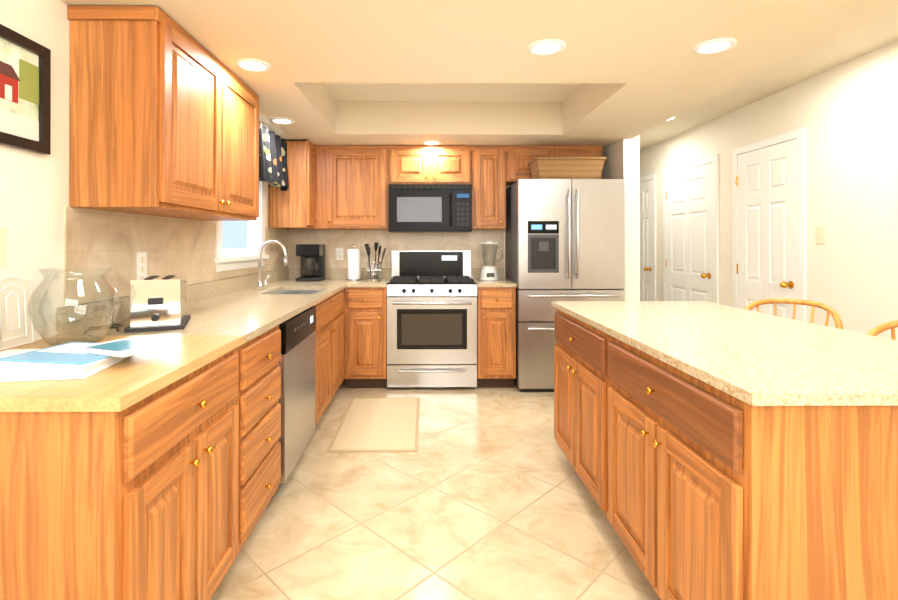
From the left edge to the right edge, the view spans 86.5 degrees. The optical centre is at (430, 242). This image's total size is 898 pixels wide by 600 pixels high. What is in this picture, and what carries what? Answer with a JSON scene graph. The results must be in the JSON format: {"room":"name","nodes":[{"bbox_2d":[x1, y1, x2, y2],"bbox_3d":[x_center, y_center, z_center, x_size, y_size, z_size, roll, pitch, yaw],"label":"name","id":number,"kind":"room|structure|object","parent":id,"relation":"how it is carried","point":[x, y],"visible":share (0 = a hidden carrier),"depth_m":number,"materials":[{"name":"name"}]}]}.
{"room":"kitchen","nodes":[
{"label":"kitchen","id":0,"kind":"room"},
{"bbox_2d":[0,0,283,348],"bbox_3d":[-1.437,0.025,1.470,0.150,2.440,6.680,0,0,-1],"label":"wall","id":1,"kind":"structure","parent":0,"point":[34,194],"depth_m":1.66,"materials":[{"name":"beige paint"}]},
{"bbox_2d":[0,227,6,265],"bbox_3d":[-1.358,0.013,1.492,0.009,0.125,0.073,0,0,-1],"label":"switch plate","id":2,"kind":"object","parent":1,"relation":"attached to","point":[3,230],"depth_m":1.52,"materials":[{"name":"beige plastic"}]},
{"bbox_2d":[0,24,50,154],"bbox_3d":[-1.348,-0.495,1.432,0.024,0.370,0.500,0,0,-1],"label":"picture frame","id":3,"kind":"object","parent":1,"relation":"attached to","point":[25,93],"visible":0.98,"depth_m":1.58,"materials":[{"name":"black wood"}]},
{"bbox_2d":[67,6,258,220],"bbox_3d":[-1.195,-0.503,2.344,0.346,0.740,1.080,0,0,-1],"label":"upper cabinet","id":4,"kind":"object","parent":1,"relation":"attached to","point":[164,114],"depth_m":1.81,"materials":[{"name":"brown wood"}]},
{"bbox_2d":[64,206,287,305],"bbox_3d":[-1.375,0.055,3.221,0.006,0.372,2.880,0,0,-1],"label":"backsplash","id":5,"kind":"structure","parent":1,"relation":"attached to","point":[117,242],"depth_m":2.20,"materials":[{"name":"tile"}]},
{"bbox_2d":[137,252,146,276],"bbox_3d":[-1.360,0.105,2.251,0.007,0.115,0.070,0,0,-1],"label":"electrical outlet","id":6,"kind":"object","parent":5,"relation":"attached to","point":[141,263],"depth_m":2.24,"materials":[{"name":"beige plastic"}]},
{"bbox_2d":[214,181,268,271],"bbox_3d":[-1.408,-0.305,3.501,0.145,0.990,0.940,0,0,-1],"label":"window","id":7,"kind":"structure","parent":1,"relation":"attached to","point":[239,244],"depth_m":3.63,"materials":[{"name":"white paint"}]},
{"bbox_2d":[259,122,288,190],"bbox_3d":[-1.271,-0.645,3.483,0.216,0.410,1.152,0,0,-1],"label":"valance","id":8,"kind":"object","parent":1,"relation":"attached to","point":[273,169],"visible":0.48,"depth_m":3.64,"materials":[{"name":"fabric"}]},
{"bbox_2d":[268,139,314,229],"bbox_3d":[-1.212,-0.498,4.199,0.346,0.740,0.230,0,0,-1],"label":"upper cabinet","id":9,"kind":"object","parent":1,"relation":"attached to","point":[293,208],"depth_m":4.08,"materials":[{"name":"brown wood"}]},
{"bbox_2d":[211,379,659,599],"bbox_3d":[0.693,1.278,2.596,4.430,0.060,8.900,0,0,-1],"label":"floor","id":10,"kind":"structure","parent":0,"point":[482,494],"depth_m":2.14,"materials":[{"name":"tile"}]},
{"bbox_2d":[0,342,247,599],"bbox_3d":[-1.001,0.807,1.392,0.641,0.876,0.680,0,0,-1],"label":"base cabinet","id":11,"kind":"object","parent":10,"relation":"on","point":[167,492],"depth_m":1.09,"materials":[{"name":"brown wood"}]},
{"bbox_2d":[0,268,391,411],"bbox_3d":[-0.865,0.395,2.848,1.015,0.306,3.628,0,0,-1],"label":"countertop","id":12,"kind":"structure","parent":11,"relation":"on","point":[228,315],"depth_m":1.76,"materials":[{"name":"stone"}]},
{"bbox_2d":[0,275,33,349],"bbox_3d":[-1.345,0.221,1.538,0.016,0.230,0.149,0,0,-1],"label":"wire rack","id":13,"kind":"object","parent":12,"relation":"on","point":[1,340],"visible":0.94,"depth_m":1.56,"materials":[{"name":"white paint"}]},
{"bbox_2d":[27,267,119,345],"bbox_3d":[-1.204,0.213,1.622,0.254,0.250,0.254,0,0,-1],"label":"vase","id":14,"kind":"object","parent":12,"relation":"on","point":[90,338],"visible":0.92,"depth_m":1.61,"materials":[{"name":"clear glass"}]},
{"bbox_2d":[0,337,180,381],"bbox_3d":[-0.986,0.318,1.319,0.482,0.038,0.377,0,0,-1],"label":"magazine","id":15,"kind":"object","parent":12,"relation":"on","point":[77,360],"visible":1,"depth_m":1.27,"materials":[{"name":"white paper"}]},
{"bbox_2d":[84,275,190,334],"bbox_3d":[-1.119,0.240,1.930,0.316,0.198,0.428,0,0,-1],"label":"toaster","id":16,"kind":"object","parent":12,"relation":"on","point":[158,303],"visible":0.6,"depth_m":1.84,"materials":[{"name":"silver"}]},
{"bbox_2d":[256,240,287,289],"bbox_3d":[-1.162,0.162,3.536,0.231,0.362,0.224,0,0,-1],"label":"faucet","id":17,"kind":"object","parent":12,"relation":"on","point":[259,285],"visible":1,"depth_m":3.49,"materials":[{"name":"silver metal"}]},
{"bbox_2d":[296,244,324,280],"bbox_3d":[-1.094,0.181,4.373,0.210,0.330,0.260,0,0,-1],"label":"coffee maker","id":18,"kind":"object","parent":12,"relation":"on","point":[312,262],"visible":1,"depth_m":4.28,"materials":[{"name":"black plastic"}]},
{"bbox_2d":[346,244,361,280],"bbox_3d":[-0.699,0.180,4.386,0.150,0.331,0.150,0,0,-1],"label":"paper towel","id":19,"kind":"object","parent":12,"relation":"on","point":[354,264],"visible":1,"depth_m":4.33,"materials":[{"name":"white paper"}]},
{"bbox_2d":[364,242,385,280],"bbox_3d":[-0.505,0.172,4.374,0.201,0.347,0.195,0,0,-1],"label":"utensil holder","id":20,"kind":"object","parent":12,"relation":"on","point":[377,265],"visible":1,"depth_m":4.33,"materials":[{"name":"silver metal"}]},
{"bbox_2d":[248,325,280,536],"bbox_3d":[-1.007,0.809,1.984,0.641,0.876,0.505,0,0,-1],"label":"drawers","id":21,"kind":"object","parent":10,"relation":"on","point":[264,350],"depth_m":1.98,"materials":[{"name":"brown wood"}]},
{"bbox_2d":[267,306,315,505],"bbox_3d":[-0.996,0.812,2.552,0.632,0.872,0.616,0,0,-1],"label":"dishwasher","id":22,"kind":"object","parent":10,"relation":"on","point":[297,367],"visible":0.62,"depth_m":2.45,"materials":[{"name":"grey metal"}]},
{"bbox_2d":[314,287,347,402],"bbox_3d":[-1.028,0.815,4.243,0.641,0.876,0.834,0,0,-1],"label":"base cabinet","id":23,"kind":"object","parent":10,"relation":"on","point":[331,333],"depth_m":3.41,"materials":[{"name":"brown wood"}]},
{"bbox_2d":[348,287,386,387],"bbox_3d":[-0.550,0.815,4.335,0.355,0.876,0.658,0,0,-1],"label":"base cabinet","id":24,"kind":"object","parent":10,"relation":"on","point":[367,306],"depth_m":4.01,"materials":[{"name":"brown wood"}]},
{"bbox_2d":[327,398,419,451],"bbox_3d":[-0.349,1.244,3.327,0.540,0.010,0.980,0,0,-1],"label":"mat","id":25,"kind":"object","parent":10,"relation":"on","point":[378,424],"visible":1,"depth_m":3.21,"materials":[{"name":"beige fabric"}]},
{"bbox_2d":[387,251,476,386],"bbox_3d":[0.013,0.655,4.315,0.762,1.155,0.690,0,0,-1],"label":"range","id":26,"kind":"object","parent":10,"relation":"on","point":[431,318],"visible":1,"depth_m":4.03,"materials":[{"name":"grey metal"}]},
{"bbox_2d":[477,287,515,387],"bbox_3d":[0.562,0.815,4.332,0.324,0.875,0.685,0,0,-1],"label":"base cabinet","id":27,"kind":"object","parent":10,"relation":"on","point":[496,337],"visible":0.9,"depth_m":4.02,"materials":[{"name":"brown wood"}]},
{"bbox_2d":[471,268,516,286],"bbox_3d":[0.561,0.312,4.344,0.330,0.130,0.663,0,0,-1],"label":"countertop","id":28,"kind":"structure","parent":27,"relation":"on","point":[502,281],"depth_m":4.24,"materials":[{"name":"stone"}]},
{"bbox_2d":[480,241,502,280],"bbox_3d":[0.565,0.166,4.398,0.208,0.360,0.170,0,0,-1],"label":"blender","id":29,"kind":"object","parent":28,"relation":"on","point":[489,273],"visible":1,"depth_m":4.34,"materials":[{"name":"white plastic"}]},
{"bbox_2d":[505,179,624,391],"bbox_3d":[1.177,0.362,4.287,0.886,1.780,0.752,0,0,-1],"label":"refrigerator","id":30,"kind":"object","parent":10,"relation":"on","point":[564,239],"visible":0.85,"depth_m":3.97,"materials":[{"name":"grey metal"}]},
{"bbox_2d":[528,157,606,178],"bbox_3d":[1.170,-0.627,4.125,0.599,0.197,0.315,0,0,-1],"label":"basket","id":31,"kind":"object","parent":30,"relation":"on","point":[566,167],"visible":0.81,"depth_m":4.00,"materials":[{"name":"wicker"}]},
{"bbox_2d":[551,305,897,599],"bbox_3d":[1.025,0.808,1.926,0.678,0.875,1.650,0,0,-1],"label":"kitchen island","id":32,"kind":"object","parent":10,"relation":"on","point":[712,451],"depth_m":1.18,"materials":[{"name":"brown wood"}]},
{"bbox_2d":[551,301,897,408],"bbox_3d":[1.164,0.355,1.928,0.901,0.030,1.710,0,0,-1],"label":"island countertop","id":33,"kind":"structure","parent":32,"relation":"on","point":[771,361],"depth_m":1.50,"materials":[{"name":"beige stone"}]},
{"bbox_2d":[744,298,843,329],"bbox_3d":[1.760,0.774,2.377,0.546,0.951,0.547,0,0,-1],"label":"chair","id":34,"kind":"object","parent":10,"relation":"on","point":[832,312],"visible":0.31,"depth_m":2.49,"materials":[{"name":"brown wood"}]},
{"bbox_2d":[866,320,897,339],"bbox_3d":[1.776,0.772,1.708,0.512,0.951,0.522,0,0,-1],"label":"chair","id":35,"kind":"object","parent":10,"relation":"on","point":[883,327],"visible":0.15,"depth_m":1.91,"materials":[{"name":"brown wood"}]},
{"bbox_2d":[61,0,897,149],"bbox_3d":[0.177,-1.040,3.208,3.110,0.298,2.940,0,0,-1],"label":"ceiling","id":36,"kind":"structure","parent":0,"point":[403,72],"depth_m":2.31,"materials":[{"name":"beige paint"}]},
{"bbox_2d":[234,58,270,71],"bbox_3d":[-0.891,-0.888,2.398,0.175,0.009,0.175,0,0,44],"label":"recessed light","id":37,"kind":"object","parent":36,"relation":"in","point":[248,64],"depth_m":2.39,"materials":[{"name":"white paint"}]},
{"bbox_2d":[270,118,294,124],"bbox_3d":[-1.081,-0.885,3.486,0.175,0.009,0.175,0,0,44],"label":"recessed light","id":38,"kind":"object","parent":36,"relation":"in","point":[285,121],"depth_m":3.47,"materials":[{"name":"white glass"}]},
{"bbox_2d":[422,140,440,144],"bbox_3d":[0.012,-0.883,4.236,0.175,0.009,0.175,0,0,44],"label":"recessed light","id":39,"kind":"object","parent":36,"relation":"in","point":[431,142],"depth_m":4.21,"materials":[{"name":"white paint"}]},
{"bbox_2d":[527,39,565,55],"bbox_3d":[0.531,-0.889,2.181,0.175,0.009,0.175,0,0,44],"label":"recessed light","id":40,"kind":"object","parent":36,"relation":"in","point":[545,47],"depth_m":2.17,"materials":[{"name":"white paint"}]},
{"bbox_2d":[692,38,736,54],"bbox_3d":[1.292,-0.889,2.168,0.175,0.009,0.175,0,0,44],"label":"recessed light","id":41,"kind":"object","parent":36,"relation":"in","point":[717,45],"depth_m":2.16,"materials":[{"name":"white glass"}]},
{"bbox_2d":[501,186,509,277],"bbox_3d":[0.128,0.034,4.750,3.040,2.440,0.150,0,0,-1],"label":"wall","id":42,"kind":"structure","parent":0,"point":[504,243],"depth_m":4.68,"materials":[{"name":"beige paint"}]},
{"bbox_2d":[315,145,390,229],"bbox_3d":[-0.721,-0.497,4.463,0.682,0.740,0.406,0,0,-1],"label":"upper cabinet","id":43,"kind":"object","parent":42,"relation":"attached to","point":[352,182],"depth_m":4.32,"materials":[{"name":"brown wood"}]},
{"bbox_2d":[288,230,503,267],"bbox_3d":[-0.319,0.059,4.667,2.085,0.372,0.006,0,0,-1],"label":"backsplash","id":44,"kind":"structure","parent":42,"relation":"attached to","point":[332,239],"depth_m":4.66,"materials":[{"name":"tile"}]},
{"bbox_2d":[336,248,342,259],"bbox_3d":[-0.882,0.111,4.655,0.070,0.115,0.007,0,0,-1],"label":"switch plate","id":45,"kind":"object","parent":44,"relation":"attached to","point":[339,251],"depth_m":4.65,"materials":[{"name":"beige plastic"}]},
{"bbox_2d":[391,146,474,185],"bbox_3d":[0.000,-0.697,4.499,0.752,0.340,0.348,0,0,-1],"label":"upper cabinet","id":46,"kind":"object","parent":42,"relation":"attached to","point":[409,164],"depth_m":4.33,"materials":[{"name":"brown wood"}]},
{"bbox_2d":[389,184,471,231],"bbox_3d":[0.001,-0.310,4.446,0.748,0.422,0.453,0,0,-1],"label":"microwave","id":47,"kind":"object","parent":46,"relation":"attached to","point":[430,207],"visible":1,"depth_m":4.26,"materials":[{"name":"black"}]},
{"bbox_2d":[472,146,506,229],"bbox_3d":[0.535,-0.497,4.504,0.310,0.740,0.348,0,0,-1],"label":"upper cabinet","id":48,"kind":"object","parent":42,"relation":"attached to","point":[489,190],"depth_m":4.33,"materials":[{"name":"brown wood"}]},
{"bbox_2d":[507,146,601,185],"bbox_3d":[1.132,-0.712,4.510,0.876,0.310,0.348,0,0,-1],"label":"upper cabinet","id":49,"kind":"object","parent":42,"relation":"attached to","point":[518,157],"depth_m":4.34,"materials":[{"name":"brown wood"}]},
{"bbox_2d":[602,135,639,300],"bbox_3d":[1.711,0.036,5.494,0.140,2.440,2.830,0,0,-1],"label":"wall","id":50,"kind":"structure","parent":0,"point":[622,160],"depth_m":4.08,"materials":[{"name":"beige paint"}]},
{"bbox_2d":[640,40,897,340],"bbox_3d":[2.832,0.028,2.619,0.150,2.440,8.900,0,0,-1],"label":"wall","id":51,"kind":"structure","parent":0,"point":[845,114],"depth_m":3.22,"materials":[{"name":"beige paint"}]},
{"bbox_2d":[640,127,824,321],"bbox_3d":[2.712,0.201,2.449,0.093,2.092,8.062,0,0,-1],"label":"doors","id":52,"kind":"structure","parent":51,"relation":"attached to","point":[769,220],"depth_m":4.18,"materials":[{"name":"white paint"}]},
{"bbox_2d":[640,3,897,150],"bbox_3d":[0.693,-1.252,2.603,4.430,0.120,8.900,0,0,-1],"label":"ceiling","id":53,"kind":"structure","parent":0,"point":[870,34],"depth_m":3.32,"materials":[{"name":"beige paint"}]}
]}

